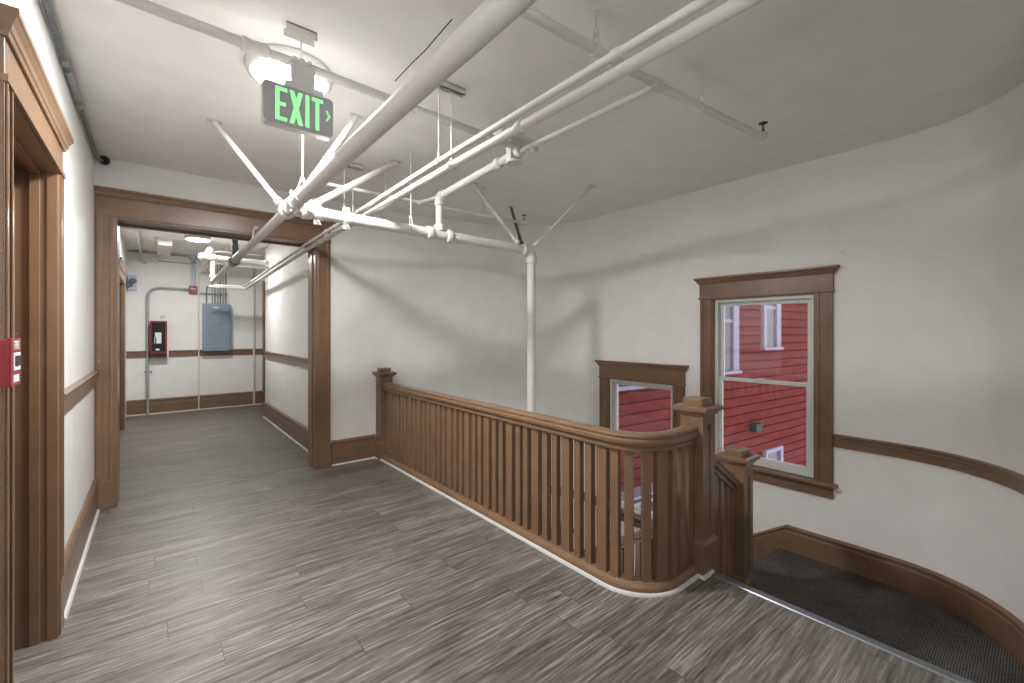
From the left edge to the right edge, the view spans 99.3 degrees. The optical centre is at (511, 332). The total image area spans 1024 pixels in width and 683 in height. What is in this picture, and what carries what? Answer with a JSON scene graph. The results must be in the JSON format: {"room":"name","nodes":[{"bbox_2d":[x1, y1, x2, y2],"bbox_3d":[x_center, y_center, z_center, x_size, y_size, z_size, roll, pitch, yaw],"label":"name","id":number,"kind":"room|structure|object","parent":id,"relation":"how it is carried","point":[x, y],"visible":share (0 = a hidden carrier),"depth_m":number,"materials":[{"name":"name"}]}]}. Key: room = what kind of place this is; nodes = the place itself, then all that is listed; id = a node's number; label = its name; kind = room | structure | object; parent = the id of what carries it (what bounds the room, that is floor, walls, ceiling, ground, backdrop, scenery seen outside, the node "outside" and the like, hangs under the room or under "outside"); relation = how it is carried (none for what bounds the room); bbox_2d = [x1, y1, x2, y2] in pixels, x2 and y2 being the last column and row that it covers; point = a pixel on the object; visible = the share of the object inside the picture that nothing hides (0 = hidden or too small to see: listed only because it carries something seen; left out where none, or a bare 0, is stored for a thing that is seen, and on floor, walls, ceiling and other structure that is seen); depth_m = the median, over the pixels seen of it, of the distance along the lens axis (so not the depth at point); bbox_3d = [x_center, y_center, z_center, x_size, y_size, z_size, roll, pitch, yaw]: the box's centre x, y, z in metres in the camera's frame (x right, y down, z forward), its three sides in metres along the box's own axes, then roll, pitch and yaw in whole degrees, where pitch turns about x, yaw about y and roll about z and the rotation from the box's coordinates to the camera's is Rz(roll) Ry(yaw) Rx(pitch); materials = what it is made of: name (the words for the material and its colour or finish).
{"room":"stair landing","nodes":[
{"label":"stair landing","id":0,"kind":"room"},
{"bbox_2d":[0,0,125,548],"bbox_3d":[-2.968,0.005,2.868,0.160,2.990,12.800,0,0,-39],"label":"wall","id":1,"kind":"structure","parent":0,"point":[79,159],"depth_m":2.76,"materials":[{"name":"paint"}]},
{"bbox_2d":[0,338,21,387],"bbox_3d":[-1.455,0.085,1.223,0.092,0.137,0.117,0,0,-39],"label":"fire alarm","id":2,"kind":"object","parent":1,"relation":"attached to","point":[10,348],"visible":1,"depth_m":1.20,"materials":[{"name":"red plastic"}]},
{"bbox_2d":[0,3,73,682],"bbox_3d":[-2.007,0.244,1.749,0.227,2.512,1.198,0,0,-39],"label":"door frame","id":3,"kind":"structure","parent":1,"relation":"in","point":[35,133],"depth_m":2.07,"materials":[{"name":"brown paint"}]},
{"bbox_2d":[41,0,102,161],"bbox_3d":[-2.260,-1.452,2.166,0.052,0.045,3.818,0,0,-39],"label":"conduit","id":4,"kind":"object","parent":1,"relation":"attached to","point":[64,60],"visible":1,"depth_m":2.41,"materials":[{"name":"grey metal"}]},
{"bbox_2d":[64,478,99,620],"bbox_3d":[-2.909,1.360,2.952,0.039,0.280,1.805,0,0,-39],"label":"baseboard","id":5,"kind":"structure","parent":1,"relation":"attached to","point":[78,543],"depth_m":2.77,"materials":[{"name":"brown paint"}]},
{"bbox_2d":[64,370,99,413],"bbox_3d":[-2.910,0.378,2.951,0.036,0.121,1.805,0,0,-39],"label":"trim","id":6,"kind":"structure","parent":1,"relation":"attached to","point":[76,391],"depth_m":2.77,"materials":[{"name":"brown paint"}]},
{"bbox_2d":[120,257,127,430],"bbox_3d":[-5.575,0.270,6.097,0.227,2.460,1.658,0,0,-39],"label":"door frame","id":7,"kind":"structure","parent":1,"relation":"in","point":[123,270],"depth_m":6.65,"materials":[{"name":"brown paint"}]},
{"bbox_2d":[126,249,264,400],"bbox_3d":[-6.046,0.005,8.589,3.050,2.990,0.150,0,0,-39],"label":"wall","id":8,"kind":"structure","parent":0,"point":[171,376],"depth_m":8.32,"materials":[{"name":"paint"}]},
{"bbox_2d":[126,275,136,289],"bbox_3d":[-6.805,-0.895,7.774,0.155,0.270,0.146,0,0,-39],"label":"emergency light","id":9,"kind":"object","parent":8,"relation":"attached to","point":[131,284],"visible":0.98,"depth_m":7.77,"materials":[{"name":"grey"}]},
{"bbox_2d":[150,321,168,357],"bbox_3d":[-6.497,0.134,8.014,0.267,0.692,0.164,0,0,-39],"label":"fire extinguisher cabinet","id":10,"kind":"object","parent":8,"relation":"attached to","point":[158,329],"visible":1,"depth_m":7.95,"materials":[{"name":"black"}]},
{"bbox_2d":[150,353,166,356],"bbox_3d":[-6.460,0.416,7.952,0.238,0.063,0.010,0,0,-39],"label":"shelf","id":11,"kind":"object","parent":10,"relation":"attached to","point":[151,354],"depth_m":7.95,"materials":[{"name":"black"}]},
{"bbox_2d":[129,250,192,285],"bbox_3d":[-6.492,-1.183,8.074,0.928,0.585,0.044,0,0,-39],"label":"conduit","id":12,"kind":"object","parent":8,"relation":"attached to","point":[191,262],"visible":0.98,"depth_m":8.28,"materials":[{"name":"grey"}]},
{"bbox_2d":[144,287,188,414],"bbox_3d":[-6.431,0.323,8.112,0.650,2.350,0.056,0,0,-39],"label":"conduit","id":13,"kind":"object","parent":8,"relation":"attached to","point":[147,371],"visible":1,"depth_m":7.92,"materials":[{"name":"grey metal"}]},
{"bbox_2d":[150,257,190,264],"bbox_3d":[-6.400,-1.335,8.162,0.598,0.100,0.059,0,0,-39],"label":"junction box","id":14,"kind":"object","parent":8,"relation":"attached to","point":[152,259],"visible":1,"depth_m":8.01,"materials":[{"name":"beige paint"}]},
{"bbox_2d":[189,286,196,293],"bbox_3d":[-6.136,-0.820,8.371,0.129,0.150,0.072,0,0,-39],"label":"junction box","id":15,"kind":"object","parent":8,"relation":"attached to","point":[192,289],"visible":1,"depth_m":8.34,"materials":[{"name":"red metal"}]},
{"bbox_2d":[126,391,262,416],"bbox_3d":[-6.064,1.360,8.452,2.140,0.280,0.039,0,0,-39],"label":"baseboard","id":16,"kind":"structure","parent":8,"relation":"attached to","point":[211,401],"depth_m":8.37,"materials":[{"name":"brown paint"}]},
{"bbox_2d":[126,349,262,357],"bbox_3d":[-6.064,0.398,8.454,2.140,0.121,0.036,0,0,-39],"label":"trim","id":17,"kind":"structure","parent":8,"relation":"attached to","point":[172,353],"depth_m":8.42,"materials":[{"name":"brown paint"}]},
{"bbox_2d":[193,257,197,285],"bbox_3d":[-5.984,-1.183,8.491,0.378,0.585,0.044,0,0,-39],"label":"conduit","id":18,"kind":"object","parent":8,"relation":"attached to","point":[194,262],"visible":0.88,"depth_m":8.38,"materials":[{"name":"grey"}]},
{"bbox_2d":[198,271,209,409],"bbox_3d":[-5.961,0.139,8.497,0.277,2.719,0.021,0,0,-39],"label":"conduit","id":19,"kind":"object","parent":8,"relation":"attached to","point":[201,271],"visible":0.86,"depth_m":8.40,"materials":[{"name":"grey metal"}]},
{"bbox_2d":[202,303,230,350],"bbox_3d":[-5.814,-0.100,8.560,0.468,0.920,0.187,0,0,-39],"label":"breaker panel","id":20,"kind":"object","parent":8,"relation":"attached to","point":[216,318],"visible":1,"depth_m":8.49,"materials":[{"name":"blue metal"}]},
{"bbox_2d":[222,261,223,303],"bbox_3d":[-5.739,-1.020,8.640,0.029,0.940,0.029,0,0,-39],"label":"conduit","id":21,"kind":"object","parent":20,"relation":"attached to","point":[222,261],"visible":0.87,"depth_m":8.63,"materials":[{"name":"grey metal"}]},
{"bbox_2d":[253,264,254,404],"bbox_3d":[-5.353,0.004,9.029,0.050,2.988,0.050,0,0,-39],"label":"pipe","id":22,"kind":"object","parent":8,"relation":"attached to","point":[253,264],"visible":0.91,"depth_m":9.01,"materials":[{"name":"grey metal"}]},
{"bbox_2d":[262,282,264,404],"bbox_3d":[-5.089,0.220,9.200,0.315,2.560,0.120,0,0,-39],"label":"door","id":23,"kind":"structure","parent":8,"relation":"in","point":[263,283],"depth_m":9.07,"materials":[{"name":"brown paint"}]},
{"bbox_2d":[95,158,330,227],"bbox_3d":[-2.866,0.005,4.387,1.925,2.990,0.260,0,0,-39],"label":"wall","id":24,"kind":"structure","parent":0,"point":[118,174],"depth_m":4.06,"materials":[{"name":"paint"}]},
{"bbox_2d":[94,185,335,509],"bbox_3d":[-2.834,0.136,4.378,1.962,2.728,0.356,0,0,-39],"label":"door frame","id":25,"kind":"structure","parent":24,"relation":"attached to","point":[111,213],"depth_m":3.92,"materials":[{"name":"brown paint"}]},
{"bbox_2d":[243,226,257,251],"bbox_3d":[-2.615,-0.943,4.357,0.130,0.270,0.043,0,0,-39],"label":"hanger","id":26,"kind":"object","parent":24,"relation":"attached to","point":[255,227],"visible":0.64,"depth_m":4.36,"materials":[{"name":"white paint"}]},
{"bbox_2d":[331,434,375,465],"bbox_3d":[-1.831,1.360,5.048,0.505,0.280,0.039,0,0,-39],"label":"baseboard","id":27,"kind":"structure","parent":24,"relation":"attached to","point":[361,448],"depth_m":5.03,"materials":[{"name":"brown paint"}]},
{"bbox_2d":[14,404,956,682],"bbox_3d":[-1.879,1.650,3.826,3.450,0.300,12.900,0,0,-39],"label":"floor","id":28,"kind":"structure","parent":0,"point":[223,555],"depth_m":2.42,"materials":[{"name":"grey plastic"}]},
{"bbox_2d":[372,367,723,597],"bbox_3d":[-0.170,0.959,3.997,0.787,1.082,3.823,0,0,-39],"label":"balustrade","id":29,"kind":"object","parent":28,"relation":"on","point":[511,468],"visible":1,"depth_m":2.85,"materials":[{"name":"brown paint"}]},
{"bbox_2d":[712,572,974,682],"bbox_3d":[1.664,1.511,2.204,0.059,0.034,1.335,0,0,-39],"label":"stair nosing","id":30,"kind":"structure","parent":28,"relation":"on","point":[956,678],"depth_m":2.16,"materials":[{"name":"silver metal"}]},
{"bbox_2d":[49,0,1023,259],"bbox_3d":[-1.087,-1.549,4.477,5.500,0.121,12.900,0,0,-39],"label":"ceiling","id":31,"kind":"structure","parent":0,"point":[826,77],"depth_m":2.67,"materials":[{"name":"paint"}]},
{"bbox_2d":[99,156,109,164],"bbox_3d":[-3.454,-1.456,3.685,0.076,0.076,0.081,0,0,-39],"label":"detector","id":32,"kind":"object","parent":31,"relation":"attached to","point":[106,161],"visible":0.9,"depth_m":3.67,"materials":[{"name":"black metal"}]},
{"bbox_2d":[120,227,146,263],"bbox_3d":[-5.994,-1.357,6.990,0.221,0.233,2.378,0,0,-35],"label":"pipe","id":33,"kind":"object","parent":31,"relation":"attached to","point":[124,228],"visible":0.89,"depth_m":6.73,"materials":[{"name":"white metal"}]},
{"bbox_2d":[154,237,171,255],"bbox_3d":[-5.838,-1.430,7.272,0.220,0.120,1.150,0,0,-39],"label":"ceiling box","id":34,"kind":"object","parent":31,"relation":"attached to","point":[163,246],"visible":1,"depth_m":6.93,"materials":[{"name":"beige paint"}]},
{"bbox_2d":[185,235,210,241],"bbox_3d":[-4.895,-1.461,6.785,0.330,0.058,0.330,0,0,-39],"label":"ceiling lamp","id":35,"kind":"object","parent":31,"relation":"attached to","point":[195,238],"visible":0.97,"depth_m":6.71,"materials":[{"name":"white paint"}]},
{"bbox_2d":[187,238,208,241],"bbox_3d":[-4.895,-1.438,6.785,0.294,0.012,0.294,0,0,-39],"label":"diffuser","id":36,"kind":"object","parent":35,"relation":"attached to","point":[190,239],"depth_m":6.75,"materials":[{"name":"white plastic"}]},
{"bbox_2d":[202,246,263,265],"bbox_3d":[-5.117,-1.358,7.672,1.245,0.264,0.528,0,0,8],"label":"pipe","id":37,"kind":"object","parent":31,"relation":"hanging from","point":[214,252],"visible":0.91,"depth_m":7.68,"materials":[{"name":"white metal"}]},
{"bbox_2d":[229,240,240,264],"bbox_3d":[-3.220,-1.137,5.055,0.108,0.706,0.050,0,0,-39],"label":"hanger","id":38,"kind":"object","parent":31,"relation":"hanging from","point":[234,242],"visible":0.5,"depth_m":5.04,"materials":[{"name":"black metal"}]},
{"bbox_2d":[207,118,282,205],"bbox_3d":[-1.870,-1.187,3.056,0.551,0.611,0.096,0,0,3],"label":"brace","id":39,"kind":"object","parent":31,"relation":"attached to","point":[277,200],"visible":0.93,"depth_m":3.03,"materials":[{"name":"white paint"}]},
{"bbox_2d":[245,44,332,95],"bbox_3d":[-1.249,-1.458,2.455,0.444,0.065,0.444,0,0,-39],"label":"ceiling lamp","id":40,"kind":"object","parent":31,"relation":"attached to","point":[258,68],"visible":0.44,"depth_m":2.36,"materials":[{"name":"glowing frosted glass"},{"name":"white metal"}]},
{"bbox_2d":[252,58,326,91],"bbox_3d":[-1.249,-1.431,2.455,0.376,0.012,0.376,0,0,-39],"label":"diffuser","id":41,"kind":"object","parent":40,"relation":"attached to","point":[262,69],"depth_m":2.39,"materials":[{"name":"white plastic"}]},
{"bbox_2d":[283,21,316,64],"bbox_3d":[-1.041,-1.391,2.143,0.140,0.199,0.065,0,0,-39],"label":"hanger","id":42,"kind":"object","parent":31,"relation":"hanging from","point":[290,30],"visible":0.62,"depth_m":2.14,"materials":[{"name":"white paint"}]},
{"bbox_2d":[114,0,515,148],"bbox_3d":[-0.875,-1.314,2.276,2.326,0.078,0.066,0,0,-40],"label":"branch","id":43,"kind":"object","parent":42,"relation":"hanging from","point":[244,43],"visible":0.99,"depth_m":2.02,"materials":[{"name":"white paint"}]},
{"bbox_2d":[261,55,332,140],"bbox_3d":[-1.040,-1.157,2.109,0.312,0.377,0.099,0,0,-39],"label":"exit sign","id":44,"kind":"object","parent":43,"relation":"hanging from","point":[295,105],"visible":0.97,"depth_m":2.08,"materials":[{"name":"dark grey plastic"},{"name":"glowing green lettering"}]},
{"bbox_2d":[294,135,310,203],"bbox_3d":[-1.317,-1.151,2.736,0.096,0.678,0.032,0,0,-39],"label":"hanger","id":45,"kind":"object","parent":31,"relation":"hanging from","point":[302,179],"visible":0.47,"depth_m":2.73,"materials":[{"name":"white paint"}]},
{"bbox_2d":[307,112,364,179],"bbox_3d":[-1.216,-1.199,2.934,0.420,0.582,0.079,0,0,-18],"label":"brace","id":46,"kind":"object","parent":31,"relation":"attached to","point":[355,117],"visible":0.52,"depth_m":2.94,"materials":[{"name":"white paint"}]},
{"bbox_2d":[344,163,363,225],"bbox_3d":[-1.433,-1.216,3.817,0.260,0.548,0.040,0,0,-39],"label":"hanger","id":47,"kind":"object","parent":31,"relation":"hanging from","point":[352,166],"visible":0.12,"depth_m":3.84,"materials":[{"name":"white paint"}]},
{"bbox_2d":[213,0,716,286],"bbox_3d":[-1.692,-0.929,3.732,0.519,0.209,10.716,0,0,-39],"label":"pipe","id":48,"kind":"object","parent":47,"relation":"hanging from","point":[617,53],"visible":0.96,"depth_m":1.82,"materials":[{"name":"white metal"}]},
{"bbox_2d":[208,0,763,289],"bbox_3d":[-1.527,-0.920,3.990,0.607,0.234,10.894,0,0,-43],"label":"pipe","id":49,"kind":"object","parent":47,"relation":"hanging from","point":[729,9],"visible":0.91,"depth_m":1.81,"materials":[{"name":"white metal"}]},
{"bbox_2d":[307,159,401,204],"bbox_3d":[-1.228,-1.186,3.474,0.078,0.610,0.846,0,0,36],"label":"brace","id":50,"kind":"object","parent":31,"relation":"attached to","point":[351,185],"visible":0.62,"depth_m":3.44,"materials":[{"name":"white paint"}]},
{"bbox_2d":[383,162,387,197],"bbox_3d":[-1.110,-1.334,3.811,0.032,0.312,0.043,0,0,-39],"label":"hanger","id":51,"kind":"object","parent":31,"relation":"hanging from","point":[385,163],"visible":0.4,"depth_m":3.81,"materials":[{"name":"white paint"}]},
{"bbox_2d":[325,182,526,224],"bbox_3d":[-0.597,-1.230,4.036,2.201,0.152,0.361,0,0,-39],"label":"branch","id":52,"kind":"object","parent":51,"relation":"hanging from","point":[421,202],"visible":0.84,"depth_m":4.00,"materials":[{"name":"white paint"}]},
{"bbox_2d":[409,151,414,235],"bbox_3d":[-0.834,-1.144,3.585,0.032,0.692,0.099,0,0,-39],"label":"hanger","id":53,"kind":"object","parent":31,"relation":"hanging from","point":[410,152],"visible":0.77,"depth_m":3.58,"materials":[{"name":"white paint"}]},
{"bbox_2d":[435,81,465,171],"bbox_3d":[-0.398,-1.232,2.597,0.260,0.516,0.040,0,0,-39],"label":"hanger","id":54,"kind":"object","parent":31,"relation":"hanging from","point":[448,87],"visible":0.72,"depth_m":2.60,"materials":[{"name":"white paint"}]},
{"bbox_2d":[482,187,485,217],"bbox_3d":[-0.290,-1.338,4.484,0.032,0.304,0.043,0,0,-39],"label":"hanger","id":55,"kind":"object","parent":31,"relation":"hanging from","point":[483,188],"visible":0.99,"depth_m":4.48,"materials":[{"name":"white paint"}]},
{"bbox_2d":[470,182,519,243],"bbox_3d":[-0.181,-1.181,4.346,0.519,0.619,0.093,0,0,-2],"label":"brace","id":56,"kind":"object","parent":31,"relation":"attached to","point":[516,241],"visible":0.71,"depth_m":4.32,"materials":[{"name":"white paint"}]},
{"bbox_2d":[493,116,535,166],"bbox_3d":[0.014,-1.340,3.064,0.310,0.300,0.120,0,0,-39],"label":"ceiling plate","id":57,"kind":"object","parent":31,"relation":"attached to","point":[511,160],"visible":0.67,"depth_m":3.04,"materials":[{"name":"white paint"}]},
{"bbox_2d":[510,207,523,244],"bbox_3d":[0.045,-1.183,4.792,0.050,0.621,0.833,0,0,-7],"label":"brace","id":58,"kind":"object","parent":31,"relation":"attached to","point":[511,208],"visible":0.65,"depth_m":4.68,"materials":[{"name":"metal"}]},
{"bbox_2d":[533,184,596,246],"bbox_3d":[0.537,-1.181,4.412,0.649,0.623,0.094,0,0,-1],"label":"brace","id":59,"kind":"object","parent":31,"relation":"attached to","point":[536,243],"visible":1,"depth_m":4.41,"materials":[{"name":"white paint"}]},
{"bbox_2d":[590,10,601,57],"bbox_3d":[0.389,-1.389,2.024,0.032,0.203,0.058,0,0,-39],"label":"hanger","id":60,"kind":"object","parent":31,"relation":"hanging from","point":[595,13],"visible":0.84,"depth_m":2.02,"materials":[{"name":"white paint"}]},
{"bbox_2d":[520,7,767,140],"bbox_3d":[0.722,-1.350,2.278,2.410,0.132,0.104,0,0,-35],"label":"branch","id":61,"kind":"object","parent":60,"relation":"hanging from","point":[653,83],"visible":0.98,"depth_m":2.25,"materials":[{"name":"white paint"}]},
{"bbox_2d":[695,75,705,112],"bbox_3d":[1.100,-1.389,2.537,0.032,0.203,0.058,0,0,-39],"label":"hanger","id":62,"kind":"object","parent":31,"relation":"hanging from","point":[700,92],"visible":0.74,"depth_m":2.53,"materials":[{"name":"white paint"}]},
{"bbox_2d":[265,82,1023,622],"bbox_3d":[-0.369,1.605,5.250,3.060,6.190,8.935,0,0,-39],"label":"wall","id":63,"kind":"structure","parent":0,"point":[924,230],"depth_m":3.73,"materials":[{"name":"paint"}]},
{"bbox_2d":[263,401,307,451],"bbox_3d":[-3.317,1.360,6.398,0.039,0.280,3.420,0,0,-39],"label":"baseboard","id":64,"kind":"structure","parent":63,"relation":"attached to","point":[297,432],"depth_m":6.33,"materials":[{"name":"brown paint"}]},
{"bbox_2d":[263,351,307,367],"bbox_3d":[-3.315,0.388,6.399,0.036,0.121,3.420,0,0,-39],"label":"trim","id":65,"kind":"structure","parent":63,"relation":"attached to","point":[295,360],"depth_m":6.33,"materials":[{"name":"brown paint"}]},
{"bbox_2d":[594,360,688,527],"bbox_3d":[1.530,1.318,5.140,0.234,1.934,1.237,0,0,-39],"label":"window","id":66,"kind":"structure","parent":63,"relation":"in","point":[611,373],"depth_m":5.15,"materials":[{"name":"brown paint"}]},
{"bbox_2d":[693,264,839,498],"bbox_3d":[2.367,0.418,4.119,0.234,1.954,1.237,0,0,-39],"label":"window","id":67,"kind":"structure","parent":63,"relation":"in","point":[814,286],"depth_m":3.87,"materials":[{"name":"brown paint"}]},
{"bbox_2d":[753,525,785,560],"bbox_3d":[1.958,2.510,4.524,0.032,1.565,1.590,0,0,-39],"label":"baseboard","id":68,"kind":"structure","parent":63,"relation":"attached to","point":[765,542],"depth_m":4.01,"materials":[{"name":"brown paint"}]},
{"bbox_2d":[785,524,1023,664],"bbox_3d":[2.740,1.839,2.877,0.731,0.222,2.041,0,0,4],"label":"baseboard","id":69,"kind":"structure","parent":63,"relation":"attached to","point":[943,591],"depth_m":3.21,"materials":[{"name":"brown paint"}]},
{"bbox_2d":[833,434,1023,494],"bbox_3d":[2.700,0.901,2.589,0.666,0.107,2.019,0,0,17],"label":"trim","id":70,"kind":"structure","parent":63,"relation":"attached to","point":[1003,476],"depth_m":3.11,"materials":[{"name":"brown paint"}]},
{"bbox_2d":[753,548,1023,682],"bbox_3d":[2.240,1.938,2.883,1.720,0.425,1.645,0,0,-39],"label":"floor","id":71,"kind":"structure","parent":0,"point":[906,622],"depth_m":3.00,"materials":[{"name":"carpet"}]},
{"bbox_2d":[714,445,760,588],"bbox_3d":[1.484,1.423,3.029,0.615,1.337,0.228,0,0,-39],"label":"newel post","id":72,"kind":"object","parent":71,"relation":"on","point":[734,476],"visible":0.64,"depth_m":3.06,"materials":[{"name":"brown paint"}]},
{"bbox_3d":[0.486,2.805,4.642,2.260,1.290,3.640,0,0,-39],"label":"floor","id":73,"kind":"structure","parent":0,"visible":0},
{"bbox_2d":[294,203,536,412],"bbox_3d":[-0.641,1.149,3.743,2.282,4.123,0.160,0,0,-39],"label":"standpipe","id":74,"kind":"object","parent":73,"relation":"on","point":[308,211],"visible":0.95,"depth_m":3.96,"materials":[{"name":"white metal"}]},
{"bbox_2d":[313,201,322,224],"bbox_3d":[-1.398,-0.856,3.122,0.050,0.166,0.106,0,0,-39],"label":"clamp","id":75,"kind":"object","parent":74,"relation":"attached to","point":[319,211],"visible":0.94,"depth_m":3.10,"materials":[{"name":"white metal"}]},
{"bbox_2d":[341,207,351,229],"bbox_3d":[-1.239,-0.853,3.252,0.050,0.166,0.106,0,0,-39],"label":"clamp","id":76,"kind":"object","parent":74,"relation":"attached to","point":[348,217],"visible":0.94,"depth_m":3.23,"materials":[{"name":"white metal"}]},
{"bbox_2d":[209,0,536,283],"bbox_3d":[-1.632,-0.985,3.120,0.121,0.430,10.094,0,0,-39],"label":"pipe","id":77,"kind":"object","parent":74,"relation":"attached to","point":[491,17],"visible":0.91,"depth_m":1.53,"materials":[{"name":"white metal"}]},
{"bbox_2d":[198,247,268,268],"bbox_3d":[-4.585,-1.228,7.195,0.980,0.271,0.153,0,0,-39],"label":"pipe","id":78,"kind":"object","parent":77,"relation":"attached to","point":[206,255],"visible":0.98,"depth_m":7.12,"materials":[{"name":"white metal"}]},
{"bbox_2d":[287,189,304,214],"bbox_3d":[-1.424,-0.858,2.867,0.102,0.162,0.050,0,0,-39],"label":"clamp","id":79,"kind":"object","parent":77,"relation":"attached to","point":[296,211],"visible":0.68,"depth_m":2.85,"materials":[{"name":"white metal"}]},
{"bbox_2d":[434,88,651,230],"bbox_3d":[0.038,-1.098,3.037,0.102,0.448,2.056,0,0,-43],"label":"pipe","id":80,"kind":"object","parent":74,"relation":"attached to","point":[519,151],"visible":0.95,"depth_m":3.00,"materials":[{"name":"white metal"}]},
{"bbox_2d":[573,525,652,576],"bbox_3d":[1.009,2.221,3.913,0.228,1.987,1.815,0,0,-39],"label":"balustrade","id":81,"kind":"object","parent":73,"relation":"on","point":[637,534],"visible":0.03,"depth_m":3.78,"materials":[{"name":"brown paint"}]},
{"label":"outside","id":82,"kind":"structure","parent":0,"visible":0},
{"bbox_2d":[618,303,807,511],"bbox_3d":[5.510,0.260,9.523,11.426,8.880,0.510,0,0,-34],"label":"house","id":83,"kind":"structure","parent":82,"point":[767,342],"depth_m":9.53,"materials":[{"name":"red paint"}]},
{"bbox_2d":[748,422,761,432],"bbox_3d":[5.224,2.035,9.346,0.251,0.170,0.180,0,0,-34],"label":"vent hood","id":84,"kind":"object","parent":83,"relation":"attached to","point":[753,427],"depth_m":9.29,"materials":[{"name":"grey"}]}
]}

